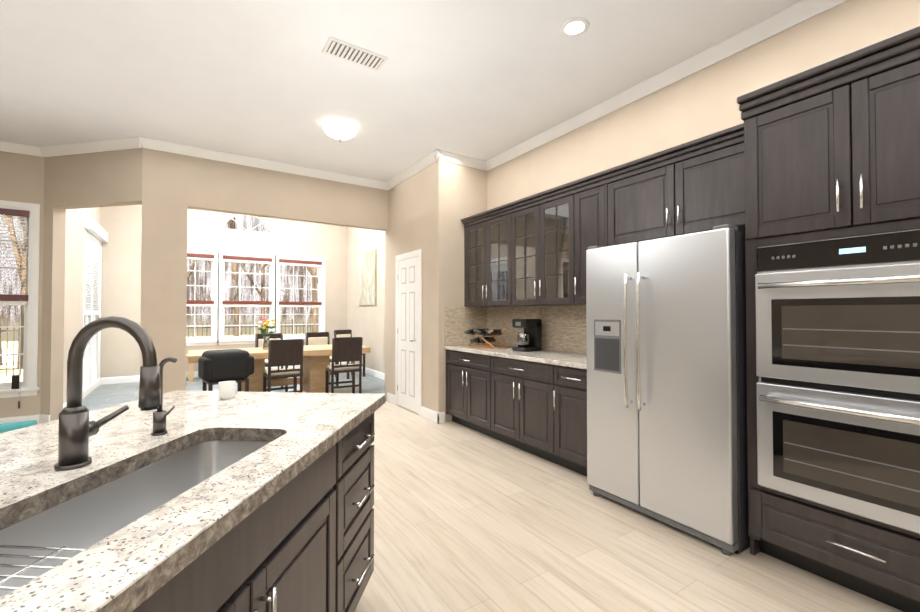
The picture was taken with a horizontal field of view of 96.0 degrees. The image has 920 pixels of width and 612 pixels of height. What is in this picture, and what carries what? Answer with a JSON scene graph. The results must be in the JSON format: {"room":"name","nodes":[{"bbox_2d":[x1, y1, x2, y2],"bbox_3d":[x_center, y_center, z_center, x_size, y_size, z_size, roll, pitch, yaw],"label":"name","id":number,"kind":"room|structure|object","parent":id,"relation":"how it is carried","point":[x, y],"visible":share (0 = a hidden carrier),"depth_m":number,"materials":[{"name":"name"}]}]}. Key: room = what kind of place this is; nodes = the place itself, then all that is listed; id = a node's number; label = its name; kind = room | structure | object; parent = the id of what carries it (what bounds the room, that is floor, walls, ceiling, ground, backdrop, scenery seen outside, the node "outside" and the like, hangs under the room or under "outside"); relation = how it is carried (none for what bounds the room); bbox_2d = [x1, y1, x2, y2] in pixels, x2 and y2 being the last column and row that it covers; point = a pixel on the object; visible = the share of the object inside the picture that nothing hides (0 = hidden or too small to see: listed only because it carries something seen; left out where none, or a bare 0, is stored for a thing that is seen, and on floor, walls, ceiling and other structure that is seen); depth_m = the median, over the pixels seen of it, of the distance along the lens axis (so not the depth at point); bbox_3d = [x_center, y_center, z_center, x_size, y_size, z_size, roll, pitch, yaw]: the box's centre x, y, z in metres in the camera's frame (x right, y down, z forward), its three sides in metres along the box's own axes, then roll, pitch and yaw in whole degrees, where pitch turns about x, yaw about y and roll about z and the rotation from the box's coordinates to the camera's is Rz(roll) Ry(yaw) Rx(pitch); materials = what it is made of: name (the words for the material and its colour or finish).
{"room":"kitchen","nodes":[
{"label":"kitchen","id":0,"kind":"room"},
{"bbox_2d":[0,151,37,417],"bbox_3d":[-6.372,-0.680,3.948,3.660,4.100,0.140,1,-1,-33],"label":"wall","id":1,"kind":"structure","parent":0,"point":[18,177],"depth_m":4.73,"materials":[{"name":"paint"}]},
{"bbox_2d":[0,200,39,397],"bbox_3d":[-5.744,-0.084,4.321,1.990,2.220,0.190,1,-1,-33],"label":"window","id":2,"kind":"structure","parent":1,"relation":"in","point":[29,298],"depth_m":4.77,"materials":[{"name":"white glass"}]},
{"bbox_2d":[11,375,18,388],"bbox_3d":[-5.032,0.861,4.689,0.060,0.158,0.040,1,-1,-33],"label":"speaker","id":3,"kind":"object","parent":2,"relation":"on","point":[15,381],"visible":0.92,"depth_m":4.67,"materials":[{"name":"black plastic"}]},
{"bbox_2d":[18,300,20,408],"bbox_3d":[-5.004,0.547,4.706,0.018,1.230,0.018,1,-1,-33],"label":"blind cord","id":4,"kind":"object","parent":2,"relation":"hanging from","point":[19,356],"visible":0.98,"depth_m":4.70,"materials":[{"name":"fabric"}]},
{"bbox_2d":[34,157,101,414],"bbox_3d":[-5.761,-0.645,6.225,0.140,4.100,3.280,1,-1,-33],"label":"wall","id":5,"kind":"structure","parent":0,"point":[73,273],"depth_m":5.55,"materials":[{"name":"paint"}]},
{"bbox_2d":[82,228,101,391],"bbox_3d":[-6.159,0.109,6.838,0.160,2.550,1.500,1,-1,-33],"label":"glass door","id":6,"kind":"structure","parent":5,"relation":"in","point":[92,275],"depth_m":6.86,"materials":[{"name":"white glass"}]},
{"bbox_2d":[84,217,107,241],"bbox_3d":[-6.066,-1.257,6.920,0.098,0.175,1.480,1,-1,-33],"label":"window valance","id":7,"kind":"object","parent":5,"relation":"attached to","point":[92,226],"visible":0.9,"depth_m":6.62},
{"bbox_2d":[40,148,142,420],"bbox_3d":[-4.180,-0.667,4.764,1.400,4.100,0.130,0,-1,12],"label":"wall","id":8,"kind":"structure","parent":0,"point":[97,179],"depth_m":4.81,"materials":[{"name":"paint"}]},
{"bbox_2d":[0,137,387,189],"bbox_3d":[-4.445,-1.796,4.510,7.480,0.092,1.062,1,-1,-33],"label":"crown molding","id":9,"kind":"structure","parent":8,"relation":"attached to","point":[132,142],"depth_m":4.79,"materials":[{"name":"white wood"}]},
{"bbox_2d":[100,205,346,377],"bbox_3d":[-4.665,-0.606,8.821,4.820,4.100,0.140,1,-1,-33],"label":"wall","id":10,"kind":"structure","parent":0,"point":[121,226],"depth_m":8.33,"materials":[{"name":"paint"}]},
{"bbox_2d":[186,248,218,345],"bbox_3d":[-5.459,-0.174,8.264,1.150,1.940,0.190,1,-1,-33],"label":"dining room window","id":11,"kind":"structure","parent":10,"relation":"in","point":[202,255],"depth_m":8.45,"materials":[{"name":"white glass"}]},
{"bbox_2d":[217,251,275,344],"bbox_3d":[-4.547,-0.165,8.862,1.150,1.940,0.190,1,-1,-33],"label":"dining room window","id":12,"kind":"structure","parent":10,"relation":"in","point":[242,257],"depth_m":8.81,"materials":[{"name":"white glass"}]},
{"bbox_2d":[223,214,271,233],"bbox_3d":[-4.550,-1.780,8.891,0.950,0.390,0.040,1,-1,-33],"label":"transom","id":13,"kind":"object","parent":10,"relation":"attached to","point":[224,228],"visible":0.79,"depth_m":8.89,"materials":[{"name":"white wood"}]},
{"bbox_2d":[276,255,325,341],"bbox_3d":[-3.647,-0.156,9.453,1.136,1.940,0.190,1,-1,-33],"label":"dining room window","id":14,"kind":"structure","parent":10,"relation":"in","point":[318,263],"depth_m":9.45,"materials":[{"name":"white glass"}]},
{"bbox_2d":[140,148,388,392],"bbox_3d":[-2.322,-0.658,5.413,2.920,4.100,0.130,1,-1,-33],"label":"wall","id":15,"kind":"structure","parent":0,"point":[175,187],"depth_m":4.79,"materials":[{"name":"paint"}]},
{"bbox_2d":[0,0,801,181],"bbox_3d":[-1.677,-1.956,0.947,8.200,0.120,10.060,1,-1,-33],"label":"ceiling","id":16,"kind":"structure","parent":0,"point":[483,80],"depth_m":3.26,"materials":[{"name":"paint"}]},
{"bbox_2d":[322,120,356,142],"bbox_3d":[-1.225,-1.757,4.230,0.344,0.175,0.344,1,-1,-33],"label":"flush ceiling light","id":17,"kind":"object","parent":16,"relation":"attached to","point":[339,130],"visible":1,"depth_m":4.14,"materials":[{"name":"white glass"}]},
{"bbox_2d":[322,37,388,70],"bbox_3d":[-0.773,-1.857,3.069,0.440,0.012,0.200,1,-1,-33],"label":"ceiling vent","id":18,"kind":"object","parent":16,"relation":"in","point":[337,48],"visible":1,"depth_m":3.05,"materials":[{"name":"white metal"}]},
{"bbox_2d":[560,18,588,37],"bbox_3d":[0.770,-1.865,2.777,0.189,0.006,0.189,1,-1,-39],"label":"recessed light","id":19,"kind":"object","parent":16,"relation":"in","point":[574,27],"visible":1,"depth_m":2.75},
{"bbox_2d":[385,160,486,421],"bbox_3d":[-0.395,-0.212,5.786,0.720,3.220,1.610,1,-1,-33],"label":"wall","id":20,"kind":"structure","parent":0,"point":[431,206],"depth_m":5.12,"materials":[{"name":"paint"}]},
{"bbox_2d":[395,249,421,415],"bbox_3d":[-0.730,0.337,5.545,0.092,2.115,0.770,1,-1,-33],"label":"pantry door","id":21,"kind":"structure","parent":20,"relation":"in","point":[408,357],"depth_m":5.53,"materials":[{"name":"white wood"}]},
{"bbox_2d":[384,149,443,189],"bbox_3d":[-0.643,-1.781,5.466,0.072,0.092,1.452,1,-1,-33],"label":"crown molding","id":22,"kind":"structure","parent":20,"relation":"attached to","point":[437,154],"depth_m":5.34,"materials":[{"name":"white wood"}]},
{"bbox_2d":[436,151,483,169],"bbox_3d":[0.033,-1.787,5.085,0.600,0.092,0.072,1,-1,-33],"label":"crown molding","id":23,"kind":"structure","parent":20,"relation":"attached to","point":[450,157],"depth_m":5.08,"materials":[{"name":"white wood"}]},
{"bbox_2d":[82,372,902,611],"bbox_3d":[-2.538,1.404,2.209,8.200,0.120,13.200,1,-1,-33],"label":"floor","id":24,"kind":"structure","parent":0,"point":[466,519],"depth_m":2.32,"materials":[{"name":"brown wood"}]},
{"bbox_2d":[0,420,36,432],"bbox_3d":[-5.000,1.262,3.777,1.600,0.211,0.240,1,-1,-33],"label":"bolster","id":25,"kind":"object","parent":24,"relation":"on","point":[7,427],"visible":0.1,"depth_m":4.10,"materials":[{"name":"fabric"}]},
{"bbox_2d":[186,354,193,381],"bbox_3d":[-4.689,1.186,8.228,1.400,0.500,0.380,1,-1,-33],"label":"bench","id":26,"kind":"object","parent":24,"relation":"on","point":[191,373],"visible":0.21,"depth_m":7.80,"materials":[{"name":"beige wood"}]},
{"bbox_2d":[198,349,253,391],"bbox_3d":[-2.952,0.975,5.221,0.560,0.830,0.460,1,-1,-41],"label":"chair","id":27,"kind":"object","parent":24,"relation":"on","point":[215,367],"visible":0.83,"depth_m":5.07,"materials":[{"name":"black leather"}]},
{"bbox_2d":[124,404,382,611],"bbox_3d":[-0.815,0.885,0.622,0.698,0.868,2.685,0,-1,5],"label":"kitchen island","id":28,"kind":"object","parent":24,"relation":"on","point":[307,546],"depth_m":1.17,"materials":[{"name":"brown wood"}]},
{"bbox_2d":[0,390,384,611],"bbox_3d":[-1.026,0.430,0.674,1.090,0.044,2.800,0,-1,5],"label":"island countertop","id":29,"kind":"structure","parent":28,"relation":"on","point":[107,576],"depth_m":1.00,"materials":[{"name":"beige stone"}]},
{"bbox_2d":[44,316,167,471],"bbox_3d":[-0.900,0.222,1.115,0.270,0.390,0.165,0,-1,5],"label":"faucet","id":30,"kind":"object","parent":29,"relation":"on","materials":[{"name":"grey metal"}]},
{"bbox_2d":[0,432,279,599],"bbox_3d":[-0.761,0.554,0.986,0.385,0.218,0.940,0,-1,5],"label":"sink","id":31,"kind":"object","parent":29,"relation":"in","point":[40,537],"depth_m":1.06,"materials":[{"name":"silver metal"}]},
{"bbox_2d":[148,357,179,435],"bbox_3d":[-0.965,0.294,1.376,0.077,0.253,0.084,0,-1,5],"label":"soap dispenser","id":32,"kind":"object","parent":29,"relation":"on","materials":[{"name":"grey metal"}]},
{"bbox_2d":[218,381,235,399],"bbox_3d":[-1.077,0.389,1.913,0.072,0.075,0.072,0,-1,5],"label":"cup","id":33,"kind":"object","parent":29,"relation":"on","point":[226,389],"depth_m":1.89,"materials":[{"name":"ceramic"}]},
{"bbox_2d":[255,333,287,391],"bbox_3d":[-3.143,0.940,6.895,0.440,0.950,0.469,1,-1,-33],"label":"chair","id":34,"kind":"object","parent":24,"relation":"on","point":[259,341],"visible":0.31,"depth_m":6.99,"materials":[{"name":"beige fabric"}]},
{"bbox_2d":[188,344,369,392],"bbox_3d":[-2.687,1.028,6.290,2.420,0.755,0.940,1,-1,-33],"label":"dining table","id":35,"kind":"object","parent":24,"relation":"on","point":[316,360],"visible":0.52,"depth_m":6.26,"materials":[{"name":"brown wood"}]},
{"bbox_2d":[258,318,275,349],"bbox_3d":[-2.893,0.410,6.191,0.248,0.477,0.219,1,-1,-33],"label":"vase","id":36,"kind":"object","parent":35,"relation":"on","point":[266,337],"visible":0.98,"depth_m":6.16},
{"bbox_2d":[263,339,303,392],"bbox_3d":[-2.418,0.921,5.662,0.440,0.950,0.469,1,-1,-33],"label":"chair","id":37,"kind":"object","parent":24,"relation":"on","point":[286,352],"visible":0.85,"depth_m":5.50,"materials":[{"name":"brown wood"}]},
{"bbox_2d":[305,332,338,385],"bbox_3d":[-2.448,0.947,7.327,0.440,0.950,0.469,1,-1,-38],"label":"chair","id":38,"kind":"object","parent":24,"relation":"on","point":[317,338],"visible":0.27,"depth_m":7.45,"materials":[{"name":"beige fabric"}]},
{"bbox_2d":[325,337,362,393],"bbox_3d":[-1.725,0.929,6.152,0.440,0.950,0.469,0,-1,-29],"label":"chair","id":39,"kind":"object","parent":24,"relation":"on","point":[346,349],"visible":0.92,"depth_m":5.99,"materials":[{"name":"brown wood"}]},
{"bbox_2d":[334,329,364,378],"bbox_3d":[-2.247,0.963,8.413,0.469,0.950,0.440,-1,-1,37],"label":"chair","id":40,"kind":"object","parent":24,"relation":"on","point":[342,333],"visible":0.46,"depth_m":8.43,"materials":[{"name":"beige fabric"}]},
{"bbox_2d":[446,350,492,437],"bbox_3d":[0.346,0.949,4.724,0.620,0.868,0.942,1,-1,-33],"label":"base cabinet","id":41,"kind":"object","parent":24,"relation":"on","point":[469,377],"depth_m":4.52,"materials":[{"name":"brown wood"}]},
{"bbox_2d":[493,358,560,465],"bbox_3d":[0.809,0.938,4.019,0.620,0.868,0.994,1,-1,-33],"label":"base cabinet","id":42,"kind":"object","parent":24,"relation":"on","point":[533,402],"depth_m":3.76,"materials":[{"name":"brown wood"}]},
{"bbox_2d":[445,342,586,369],"bbox_3d":[0.683,0.484,4.200,0.638,0.041,2.200,1,-1,-33],"label":"countertop","id":43,"kind":"structure","parent":42,"relation":"on","point":[550,357],"depth_m":3.92,"materials":[{"name":"beige stone"}]},
{"bbox_2d":[464,328,506,348],"bbox_3d":[0.262,0.366,4.763,0.332,0.210,0.460,1,-1,-33],"label":"wine rack","id":44,"kind":"object","parent":43,"relation":"on","point":[492,333],"visible":1,"depth_m":4.71,"materials":[{"name":"brown wood"}]},
{"bbox_2d":[512,319,541,351],"bbox_3d":[0.698,0.299,4.323,0.242,0.330,0.200,1,-1,-33],"label":"coffee maker","id":45,"kind":"object","parent":43,"relation":"on","point":[531,340],"visible":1,"depth_m":4.27,"materials":[{"name":"black plastic"}]},
{"bbox_2d":[561,366,586,475],"bbox_3d":[1.152,0.930,3.495,0.620,0.868,0.507,1,-1,-33],"label":"base cabinet","id":46,"kind":"object","parent":24,"relation":"on","point":[573,382],"depth_m":3.31,"materials":[{"name":"brown wood"}]},
{"bbox_2d":[586,224,749,555],"bbox_3d":[1.458,0.460,2.782,0.839,1.785,0.958,1,-1,-33],"label":"refrigerator","id":47,"kind":"object","parent":24,"relation":"on","point":[666,390],"visible":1,"depth_m":2.46,"materials":[{"name":"silver metal"}]},
{"bbox_2d":[737,26,919,611],"bbox_3d":[2.019,0.106,2.032,0.788,2.470,0.884,1,-1,-33],"label":"tall cabinet","id":48,"kind":"object","parent":24,"relation":"on","point":[832,200],"visible":1,"depth_m":1.91,"materials":[{"name":"brown wood"}]},
{"bbox_2d":[347,0,919,372],"bbox_3d":[0.911,-0.670,4.586,0.140,4.100,13.340,1,-1,-33],"label":"wall","id":49,"kind":"structure","parent":0,"point":[699,104],"depth_m":3.33,"materials":[{"name":"paint"}]},
{"bbox_2d":[359,249,376,305],"bbox_3d":[-1.976,-0.586,8.826,0.033,1.140,0.960,1,-1,-33],"label":"picture","id":50,"kind":"object","parent":49,"relation":"attached to","point":[367,275],"visible":1,"depth_m":8.73},
{"bbox_2d":[461,123,744,306],"bbox_3d":[1.056,-0.549,3.860,0.405,1.075,3.205,1,-1,-33],"label":"upper cabinet","id":51,"kind":"object","parent":49,"relation":"attached to","point":[529,250],"visible":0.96,"depth_m":3.52,"materials":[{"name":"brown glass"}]},
{"bbox_2d":[484,0,847,170],"bbox_3d":[2.399,-1.832,2.141,0.072,0.092,7.590,1,-1,-33],"label":"crown molding","id":52,"kind":"structure","parent":49,"relation":"attached to","point":[790,16],"depth_m":3.16,"materials":[{"name":"white wood"}]},
{"label":"outside","id":53,"kind":"structure","parent":0,"visible":0},
{"bbox_2d":[0,334,301,382],"bbox_3d":[-15.136,2.132,19.768,70.000,0.160,70.000,1,-1,-33],"label":"ground","id":54,"kind":"structure","parent":53,"point":[9,372],"depth_m":14.73,"materials":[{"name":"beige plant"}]},
{"bbox_2d":[0,319,317,375],"bbox_3d":[-12.613,1.086,4.994,38.018,1.500,10.560,1,-1,-33],"label":"fence","id":55,"kind":"object","parent":54,"relation":"on","point":[14,330],"depth_m":13.66,"materials":[{"name":"wood"}]},
{"bbox_2d":[1,215,317,367],"bbox_3d":[-13.998,-5.513,17.213,27.342,15.190,26.978,1,-1,-33],"label":"trees","id":56,"kind":"object","parent":54,"relation":"on","point":[232,223],"depth_m":18.28,"materials":[{"name":"brown plant"}]},
{"bbox_2d":[0,215,318,341],"bbox_3d":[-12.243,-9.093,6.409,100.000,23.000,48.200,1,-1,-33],"label":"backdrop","id":57,"kind":"structure","parent":53,"point":[242,220],"depth_m":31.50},
{"bbox_3d":[-1.715,-0.335,0.981,8.200,3.320,10.200,1,-1,-33],"label":"wall","id":58,"kind":"structure","parent":0,"visible":0},
{"bbox_2d":[0,362,444,423],"bbox_3d":[-2.538,1.281,2.211,8.200,0.125,13.200,1,-1,-33],"label":"baseboard","id":59,"kind":"structure","parent":58,"relation":"attached to","point":[433,416],"depth_m":6.35,"materials":[{"name":"white wood"}]}
]}

